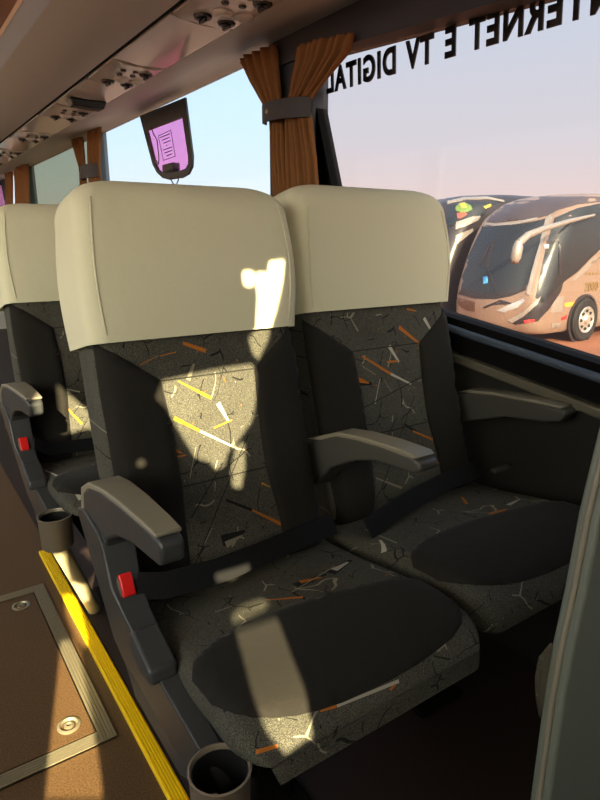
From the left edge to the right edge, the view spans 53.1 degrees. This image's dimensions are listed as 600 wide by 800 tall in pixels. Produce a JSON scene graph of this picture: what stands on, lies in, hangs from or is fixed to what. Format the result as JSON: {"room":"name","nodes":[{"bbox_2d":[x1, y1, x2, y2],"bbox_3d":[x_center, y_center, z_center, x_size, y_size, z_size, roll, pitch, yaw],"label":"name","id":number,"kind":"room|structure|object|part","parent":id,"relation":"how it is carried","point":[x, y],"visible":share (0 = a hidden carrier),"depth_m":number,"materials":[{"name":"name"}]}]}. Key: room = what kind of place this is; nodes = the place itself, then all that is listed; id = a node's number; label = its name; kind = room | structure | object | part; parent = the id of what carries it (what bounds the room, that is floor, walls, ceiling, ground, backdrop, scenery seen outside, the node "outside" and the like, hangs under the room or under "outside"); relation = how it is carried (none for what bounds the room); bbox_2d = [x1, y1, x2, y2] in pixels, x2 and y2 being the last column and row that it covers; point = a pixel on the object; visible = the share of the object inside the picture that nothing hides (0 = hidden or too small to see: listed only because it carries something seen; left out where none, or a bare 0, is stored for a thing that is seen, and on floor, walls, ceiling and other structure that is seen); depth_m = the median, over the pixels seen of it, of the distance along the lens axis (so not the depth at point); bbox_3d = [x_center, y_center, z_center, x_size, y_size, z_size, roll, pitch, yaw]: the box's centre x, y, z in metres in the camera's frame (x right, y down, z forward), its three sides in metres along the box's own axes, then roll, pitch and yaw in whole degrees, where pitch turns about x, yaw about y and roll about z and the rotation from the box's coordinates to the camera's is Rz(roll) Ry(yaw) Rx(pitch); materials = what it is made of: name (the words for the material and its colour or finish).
{"room":"vehicle interior","nodes":[
{"label":"vehicle interior","id":0,"kind":"room"},
{"bbox_2d":[0,186,6,328],"bbox_3d":[-4.632,-1.719,6.582,2.660,2.070,0.060,-10,18,-33],"label":"wall","id":1,"kind":"structure","parent":0,"point":[2,202],"depth_m":7.40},
{"bbox_2d":[0,156,14,162],"bbox_3d":[-2.377,-1.898,4.711,0.199,0.020,0.515,-10,18,-33],"label":"cover","id":2,"kind":"object","parent":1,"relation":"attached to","point":[4,159],"visible":0.46,"depth_m":4.72,"materials":[{"name":"grey plastic"}]},
{"bbox_2d":[0,0,16,28],"bbox_3d":[-1.734,-1.640,2.975,0.062,0.284,9.000,-10,18,-33],"label":"trim","id":3,"kind":"structure","parent":1,"relation":"attached to","point":[6,6],"depth_m":1.88,"materials":[{"name":"brown wood"}]},
{"bbox_2d":[0,0,22,36],"bbox_3d":[-1.718,-1.505,3.022,0.014,0.018,9.000,-10,18,-33],"label":"trim","id":4,"kind":"structure","parent":1,"relation":"attached to","point":[18,3],"depth_m":1.86,"materials":[{"name":"beige plastic"}]},
{"bbox_2d":[0,149,24,158],"bbox_3d":[-2.133,-1.798,4.368,0.196,0.046,0.320,-10,18,-33],"label":"overhead control panel","id":5,"kind":"object","parent":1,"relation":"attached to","point":[3,152],"visible":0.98,"depth_m":4.33,"materials":[{"name":"grey plastic"}]},
{"bbox_2d":[0,137,40,150],"bbox_3d":[-1.891,-1.715,4.025,0.199,0.020,0.515,-10,18,-33],"label":"cover","id":6,"kind":"object","parent":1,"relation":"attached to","point":[9,143],"visible":0.7,"depth_m":4.02,"materials":[{"name":"grey plastic"}]},
{"bbox_2d":[0,0,50,68],"bbox_3d":[-1.695,-1.500,3.040,0.053,0.048,9.000,-10,18,-33],"label":"trim","id":7,"kind":"structure","parent":1,"relation":"attached to","point":[28,12],"depth_m":1.90,"materials":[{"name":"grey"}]},
{"bbox_2d":[9,129,53,143],"bbox_3d":[-1.647,-1.615,3.682,0.196,0.046,0.320,-10,18,-33],"label":"overhead control panel","id":8,"kind":"object","parent":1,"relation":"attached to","point":[21,135],"visible":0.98,"depth_m":3.64,"materials":[{"name":"grey plastic"}]},
{"bbox_2d":[19,114,77,133],"bbox_3d":[-1.406,-1.532,3.340,0.199,0.020,0.515,-10,18,-33],"label":"cover","id":9,"kind":"object","parent":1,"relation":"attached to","point":[39,123],"visible":0.79,"depth_m":3.32,"materials":[{"name":"grey plastic"}]},
{"bbox_2d":[39,101,92,122],"bbox_3d":[-1.162,-1.432,2.996,0.196,0.046,0.320,-10,18,-33],"label":"overhead control panel","id":10,"kind":"object","parent":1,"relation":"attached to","point":[56,111],"visible":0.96,"depth_m":2.97,"materials":[{"name":"grey plastic"}]},
{"bbox_2d":[59,114,71,118],"bbox_3d":[-1.184,-1.431,3.031,0.060,0.015,0.060,-10,18,-33],"label":"light","id":11,"kind":"object","parent":10,"relation":"attached to","point":[65,116],"depth_m":3.02,"materials":[{"name":"grey plastic"}]},
{"bbox_2d":[72,116,84,119],"bbox_3d":[-1.130,-1.439,3.061,0.060,0.015,0.060,-10,18,-33],"label":"light","id":12,"kind":"object","parent":10,"relation":"attached to","point":[73,117],"depth_m":3.05,"materials":[{"name":"grey plastic"}]},
{"bbox_2d":[0,0,179,140],"bbox_3d":[-1.572,-1.509,3.124,0.275,0.094,9.000,-10,18,-33],"label":"luggage rack","id":13,"kind":"object","parent":1,"relation":"attached to","point":[69,39],"visible":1,"depth_m":1.99,"materials":[{"name":"beige plastic"}]},
{"bbox_2d":[0,0,184,142],"bbox_3d":[-1.451,-1.514,3.209,0.016,0.028,9.000,-10,18,-33],"label":"trim","id":14,"kind":"structure","parent":1,"relation":"attached to","point":[177,4],"depth_m":2.12,"materials":[{"name":"black rubber"}]},
{"bbox_2d":[55,77,133,104],"bbox_3d":[-0.920,-1.349,2.654,0.199,0.020,0.515,-10,18,-33],"label":"cover","id":15,"kind":"object","parent":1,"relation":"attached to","point":[87,89],"visible":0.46,"depth_m":2.58,"materials":[{"name":"grey plastic"}]},
{"bbox_2d":[66,98,105,111],"bbox_3d":[-0.973,-1.346,2.739,0.162,0.034,0.080,-10,18,-33],"label":"housing","id":16,"kind":"object","parent":15,"relation":"attached to","point":[90,105],"visible":1,"depth_m":2.71,"materials":[{"name":"black plastic"}]},
{"bbox_2d":[87,57,163,89],"bbox_3d":[-0.676,-1.250,2.311,0.196,0.046,0.320,-10,18,-33],"label":"overhead control panel","id":17,"kind":"object","parent":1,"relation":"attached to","point":[115,72],"visible":0.96,"depth_m":2.27,"materials":[{"name":"grey plastic"}]},
{"bbox_2d":[113,77,128,83],"bbox_3d":[-0.699,-1.248,2.345,0.060,0.015,0.060,-10,18,-33],"label":"light","id":18,"kind":"object","parent":17,"relation":"attached to","point":[122,80],"depth_m":2.33,"materials":[{"name":"grey plastic"}]},
{"bbox_2d":[129,80,144,85],"bbox_3d":[-0.645,-1.256,2.375,0.060,0.015,0.060,-10,18,-33],"label":"light","id":19,"kind":"object","parent":17,"relation":"attached to","point":[135,82],"depth_m":2.36,"materials":[{"name":"grey plastic"}]},
{"bbox_2d":[113,11,230,68],"bbox_3d":[-0.434,-1.167,1.968,0.199,0.020,0.515,-10,18,-33],"label":"cover","id":20,"kind":"object","parent":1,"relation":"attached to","point":[172,38],"visible":0.8,"depth_m":1.93,"materials":[{"name":"grey plastic"}]},
{"bbox_2d":[0,0,357,179],"bbox_3d":[-1.147,-1.588,3.405,0.315,0.086,9.000,-10,18,-33],"label":"overhead trim panel","id":21,"kind":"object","parent":1,"relation":"attached to","point":[218,59],"depth_m":2.36,"materials":[{"name":"beige plastic"}]},
{"bbox_2d":[173,0,281,30],"bbox_3d":[-0.190,-1.067,1.625,0.196,0.046,0.320,-10,18,-33],"label":"overhead control panel","id":22,"kind":"object","parent":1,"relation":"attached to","point":[224,15],"visible":0.99,"depth_m":1.65,"materials":[{"name":"grey plastic"}]},
{"bbox_2d":[212,8,233,19],"bbox_3d":[-0.213,-1.065,1.660,0.060,0.015,0.060,-10,18,-33],"label":"light","id":23,"kind":"object","parent":22,"relation":"attached to","point":[220,13],"depth_m":1.64,"materials":[{"name":"grey plastic"}]},
{"bbox_2d":[233,13,253,23],"bbox_3d":[-0.159,-1.073,1.689,0.060,0.015,0.060,-10,18,-33],"label":"light","id":24,"kind":"object","parent":22,"relation":"attached to","point":[243,18],"depth_m":1.67,"materials":[{"name":"grey plastic"}]},
{"bbox_2d":[0,463,166,799],"bbox_3d":[-2.052,0.274,3.222,2.650,0.050,9.060,-10,18,-33],"label":"floor","id":25,"kind":"structure","parent":0,"point":[118,768],"depth_m":1.32,"materials":[{"name":"brown carpet"}]},
{"bbox_2d":[0,583,117,790],"bbox_3d":[-0.832,0.707,1.487,0.525,0.008,0.740,-10,18,-33],"label":"floor hatch","id":26,"kind":"object","parent":25,"relation":"on","point":[45,723],"visible":1,"depth_m":1.45,"materials":[{"name":"brown carpet"}]},
{"bbox_2d":[39,550,189,799],"bbox_3d":[-0.117,0.832,1.011,0.036,0.012,2.790,-10,18,-33],"label":"edging","id":27,"kind":"object","parent":25,"relation":"on","point":[164,773],"visible":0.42,"depth_m":1.45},
{"bbox_2d":[0,329,547,799],"bbox_3d":[-1.429,0.128,3.662,0.898,0.006,9.000,-10,18,-33],"label":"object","id":28,"kind":"structure","parent":25,"relation":"on","point":[482,744],"depth_m":1.32,"materials":[{"name":"brown"}]},
{"bbox_2d":[0,203,105,613],"bbox_3d":[-0.554,0.058,1.669,0.486,1.169,0.709,-10,18,-33],"label":"chair","id":29,"kind":"object","parent":28,"relation":"on","point":[44,411],"visible":0.36,"depth_m":1.64,"materials":[{"name":"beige fabric"}]},
{"bbox_3d":[-0.706,0.038,1.523,0.049,0.142,0.314,-10,18,-33],"label":"armrest","id":30,"kind":"part","parent":29,"relation":"part of","materials":[{"name":"grey plastic"}]},
{"bbox_3d":[-0.661,0.191,1.492,0.042,0.052,0.083,-10,18,-33],"label":"recline lever","id":31,"kind":"part","parent":29,"relation":"part of","materials":[{"name":"grey plastic"}]},
{"bbox_3d":[-0.641,-0.085,1.816,0.402,0.512,0.273,-10,18,-33],"label":"backrest","id":32,"kind":"part","parent":29,"relation":"part of","materials":[{"name":"black fabric"}]},
{"bbox_2d":[40,453,96,515],"bbox_3d":[-0.458,0.188,1.612,0.428,0.087,0.452,-10,18,-33],"label":"cushion","id":33,"kind":"object","parent":29,"relation":"on","point":[62,475],"depth_m":1.46,"materials":[{"name":"black fabric"}]},
{"bbox_3d":[-0.581,0.471,1.570,0.038,0.421,0.368,-3,15,-10],"label":"leg","id":34,"kind":"part","parent":29,"relation":"part of","materials":[{"name":"beige paint"}]},
{"bbox_3d":[-0.496,0.237,1.681,0.328,0.075,0.420,-10,18,-33],"label":"frame","id":35,"kind":"part","parent":29,"relation":"part of","materials":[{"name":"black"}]},
{"bbox_2d":[54,181,479,799],"bbox_3d":[-0.083,0.225,1.044,0.533,1.169,0.709,-10,18,-33],"label":"chair","id":36,"kind":"object","parent":28,"relation":"on","point":[230,611],"visible":1,"depth_m":1.01,"materials":[{"name":"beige fabric"}]},
{"bbox_3d":[-0.254,0.208,0.885,0.049,0.142,0.314,-10,18,-33],"label":"armrest","id":37,"kind":"part","parent":36,"relation":"part of","materials":[{"name":"grey plastic"}]},
{"bbox_3d":[-0.209,0.361,0.854,0.042,0.052,0.083,-10,18,-33],"label":"recline lever","id":38,"kind":"part","parent":36,"relation":"part of","materials":[{"name":"grey plastic"}]},
{"bbox_3d":[-0.189,0.086,1.178,0.402,0.512,0.273,-10,18,-33],"label":"backrest","id":39,"kind":"part","parent":36,"relation":"part of","materials":[{"name":"black fabric"}]},
{"bbox_3d":[-0.044,0.407,1.043,0.328,0.075,0.420,-10,18,-33],"label":"frame","id":40,"kind":"part","parent":36,"relation":"part of","materials":[{"name":"black"}]},
{"bbox_2d":[148,539,479,784],"bbox_3d":[-0.006,0.358,0.974,0.428,0.087,0.452,-10,18,-33],"label":"cushion","id":41,"kind":"object","parent":36,"relation":"on","point":[294,651],"depth_m":0.85,"materials":[{"name":"black fabric"}]},
{"bbox_3d":[0.124,0.134,1.153,0.044,0.147,0.329,-10,18,-33],"label":"armrest","id":42,"kind":"part","parent":36,"relation":"part of","materials":[{"name":"grey plastic"}]},
{"bbox_2d":[274,185,579,718],"bbox_3d":[0.312,0.131,1.349,0.531,1.180,0.708,-10,18,-33],"label":"chair","id":43,"kind":"object","parent":28,"relation":"on","point":[370,338],"visible":0.89,"depth_m":1.31,"materials":[{"name":"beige fabric"}]},
{"bbox_3d":[0.177,-0.009,1.462,0.442,0.512,0.273,-10,18,-33],"label":"backrest","id":44,"kind":"part","parent":43,"relation":"part of","materials":[{"name":"black fabric"}]},
{"bbox_2d":[324,482,569,633],"bbox_3d":[0.360,0.281,1.263,0.472,0.087,0.452,-10,18,-33],"label":"cushion","id":45,"kind":"object","parent":43,"relation":"on","point":[503,557],"depth_m":1.15,"materials":[{"name":"black fabric"}]},
{"bbox_3d":[0.514,0.039,1.456,0.050,0.107,0.302,-10,18,-33],"label":"armrest","id":46,"kind":"part","parent":43,"relation":"part of","materials":[{"name":"grey plastic"}]},
{"bbox_2d":[531,428,599,799],"bbox_3d":[0.564,0.312,0.862,0.723,1.093,0.028,-10,18,-33],"label":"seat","id":47,"kind":"object","parent":28,"relation":"on","point":[567,765],"visible":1,"depth_m":0.66,"materials":[{"name":"grey laminate"}]},
{"bbox_2d":[452,350,599,672],"bbox_3d":[-1.034,-0.347,3.816,0.060,0.845,9.000,-10,18,-33],"label":"wall","id":48,"kind":"structure","parent":0,"point":[551,461],"depth_m":1.50,"materials":[{"name":"black plastic"}]},
{"bbox_2d":[29,166,34,203],"bbox_3d":[-2.553,-1.734,5.725,0.080,1.000,0.250,-10,18,-33],"label":"trim","id":49,"kind":"structure","parent":48,"relation":"attached to","point":[32,201],"depth_m":5.56,"materials":[{"name":"grey"}]},
{"bbox_2d":[31,140,87,204],"bbox_3d":[-1.904,-1.556,4.815,0.006,0.845,2.050,-10,18,-33],"label":"window","id":50,"kind":"structure","parent":48,"relation":"in","point":[56,176],"depth_m":4.85,"materials":[{"name":"clear glass"}]},
{"bbox_2d":[101,133,109,180],"bbox_3d":[-1.302,-1.263,3.959,0.080,1.000,0.160,-10,18,-33],"label":"trim","id":51,"kind":"structure","parent":48,"relation":"attached to","point":[104,151],"depth_m":3.83,"materials":[{"name":"grey"}]},
{"bbox_2d":[269,46,322,196],"bbox_3d":[-0.008,-0.776,2.133,0.080,1.000,0.260,-10,18,-33],"label":"trim","id":52,"kind":"structure","parent":48,"relation":"attached to","point":[286,71],"depth_m":2.02,"materials":[{"name":"grey"}]},
{"bbox_2d":[316,108,337,185],"bbox_3d":[0.108,-0.771,1.972,0.045,0.807,0.290,-10,18,-33],"label":"trim","id":53,"kind":"structure","parent":48,"relation":"attached to","point":[326,175],"depth_m":1.97,"materials":[{"name":"black plastic"}]},
{"bbox_2d":[322,0,599,359],"bbox_3d":[0.776,-0.347,1.085,0.006,1.071,2.600,-10,18,-33],"label":"window","id":54,"kind":"structure","parent":48,"relation":"in","point":[494,118],"depth_m":1.46,"materials":[{"name":"clear glass"}]},
{"bbox_2d":[444,312,599,403],"bbox_3d":[-1.035,-0.642,3.736,0.064,0.405,9.000,-10,18,-33],"label":"trim","id":55,"kind":"structure","parent":48,"relation":"attached to","point":[570,383],"depth_m":1.44,"materials":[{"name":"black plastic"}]},
{"bbox_2d":[452,351,599,418],"bbox_3d":[0.784,0.114,1.125,0.032,0.343,2.460,-10,18,-33],"label":"trim","id":56,"kind":"structure","parent":48,"relation":"attached to","point":[584,406],"depth_m":1.43,"materials":[{"name":"grey plastic"}]},
{"bbox_3d":[-0.658,-1.087,3.057,0.006,0.845,2.120,-10,18,-33],"label":"window","id":57,"kind":"structure","parent":48,"relation":"in","visible":0},
{"bbox_2d":[140,97,193,183],"bbox_3d":[-0.687,-1.265,2.999,0.045,0.385,0.640,-10,18,-33],"label":"placard","id":58,"kind":"object","parent":57,"relation":"attached to","point":[174,111],"visible":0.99,"depth_m":2.93,"materials":[{"name":"black plastic"}]},
{"bbox_3d":[-1.368,-1.745,3.206,0.950,0.320,9.000,-10,18,-33],"label":"trim","id":59,"kind":"structure","parent":0,"visible":0},
{"bbox_2d":[272,0,539,66],"bbox_3d":[0.719,-0.838,1.007,0.090,0.340,2.750,-10,18,-33],"label":"trim","id":60,"kind":"structure","parent":59,"relation":"attached to","point":[373,22],"depth_m":1.62,"materials":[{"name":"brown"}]},
{"bbox_2d":[240,44,285,196],"bbox_3d":[-0.140,-0.947,2.149,0.048,0.549,0.333,-10,18,-33],"label":"curtain","id":61,"kind":"object","parent":60,"relation":"hanging from","point":[262,67],"visible":0.72,"depth_m":2.06,"materials":[{"name":"brown fabric"}]},
{"bbox_2d":[285,33,354,189],"bbox_3d":[0.045,-0.857,1.895,0.052,0.510,0.358,-10,18,-33],"label":"curtain","id":62,"kind":"object","parent":60,"relation":"hanging from","point":[316,60],"visible":0.73,"depth_m":1.91,"materials":[{"name":"brown fabric"}]},
{"bbox_2d":[262,96,310,124],"bbox_3d":[-0.065,-0.960,1.991,0.059,0.075,0.279,-10,18,-33],"label":"tieback","id":63,"kind":"object","parent":62,"relation":"attached to","point":[300,106],"visible":1,"depth_m":1.93,"materials":[{"name":"grey"}]},
{"bbox_3d":[-1.815,-1.934,4.563,0.072,0.055,6.250,-10,18,-33],"label":"trim","id":64,"kind":"structure","parent":59,"relation":"attached to","visible":0},
{"bbox_2d":[5,171,12,204],"bbox_3d":[-2.948,-2.147,6.079,0.051,0.444,0.529,-10,18,-33],"label":"curtain","id":65,"kind":"object","parent":64,"relation":"hanging from","point":[8,176],"visible":0.56,"depth_m":6.00,"materials":[{"name":"brown fabric"}]},
{"bbox_2d":[14,164,29,203],"bbox_3d":[-2.641,-2.021,5.642,0.059,0.453,0.849,-10,18,-33],"label":"curtain","id":66,"kind":"object","parent":64,"relation":"hanging from","point":[21,174],"visible":0.66,"depth_m":5.51,"materials":[{"name":"brown fabric"}]},
{"bbox_2d":[71,137,86,185],"bbox_3d":[-1.487,-1.548,4.022,0.054,0.458,0.295,-10,18,-33],"label":"curtain","id":67,"kind":"object","parent":64,"relation":"hanging from","point":[77,143],"visible":0.5,"depth_m":3.94,"materials":[{"name":"brown fabric"}]},
{"bbox_2d":[87,127,101,182],"bbox_3d":[-1.286,-1.460,3.742,0.055,0.465,0.391,-10,18,-33],"label":"curtain","id":68,"kind":"object","parent":64,"relation":"hanging from","point":[94,136],"visible":0.48,"depth_m":3.66,"materials":[{"name":"brown fabric"}]},
{"bbox_2d":[79,163,101,179],"bbox_3d":[-1.348,-1.446,3.802,0.059,0.090,0.398,-10,18,-33],"label":"tieback","id":69,"kind":"object","parent":68,"relation":"attached to","point":[86,170],"visible":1,"depth_m":3.71,"materials":[{"name":"grey fabric"}]},
{"bbox_3d":[-3.087,-2.001,6.485,0.006,0.845,1.720,-10,18,-33],"label":"window","id":70,"kind":"structure","parent":0,"visible":0},
{"bbox_2d":[0,178,5,204],"bbox_3d":[-3.892,-2.510,7.513,0.045,0.544,2.477,-10,18,-33],"label":"placard","id":71,"kind":"object","parent":70,"relation":"attached to","point":[2,181],"visible":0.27,"depth_m":6.68,"materials":[{"name":"black plastic"}]}
]}

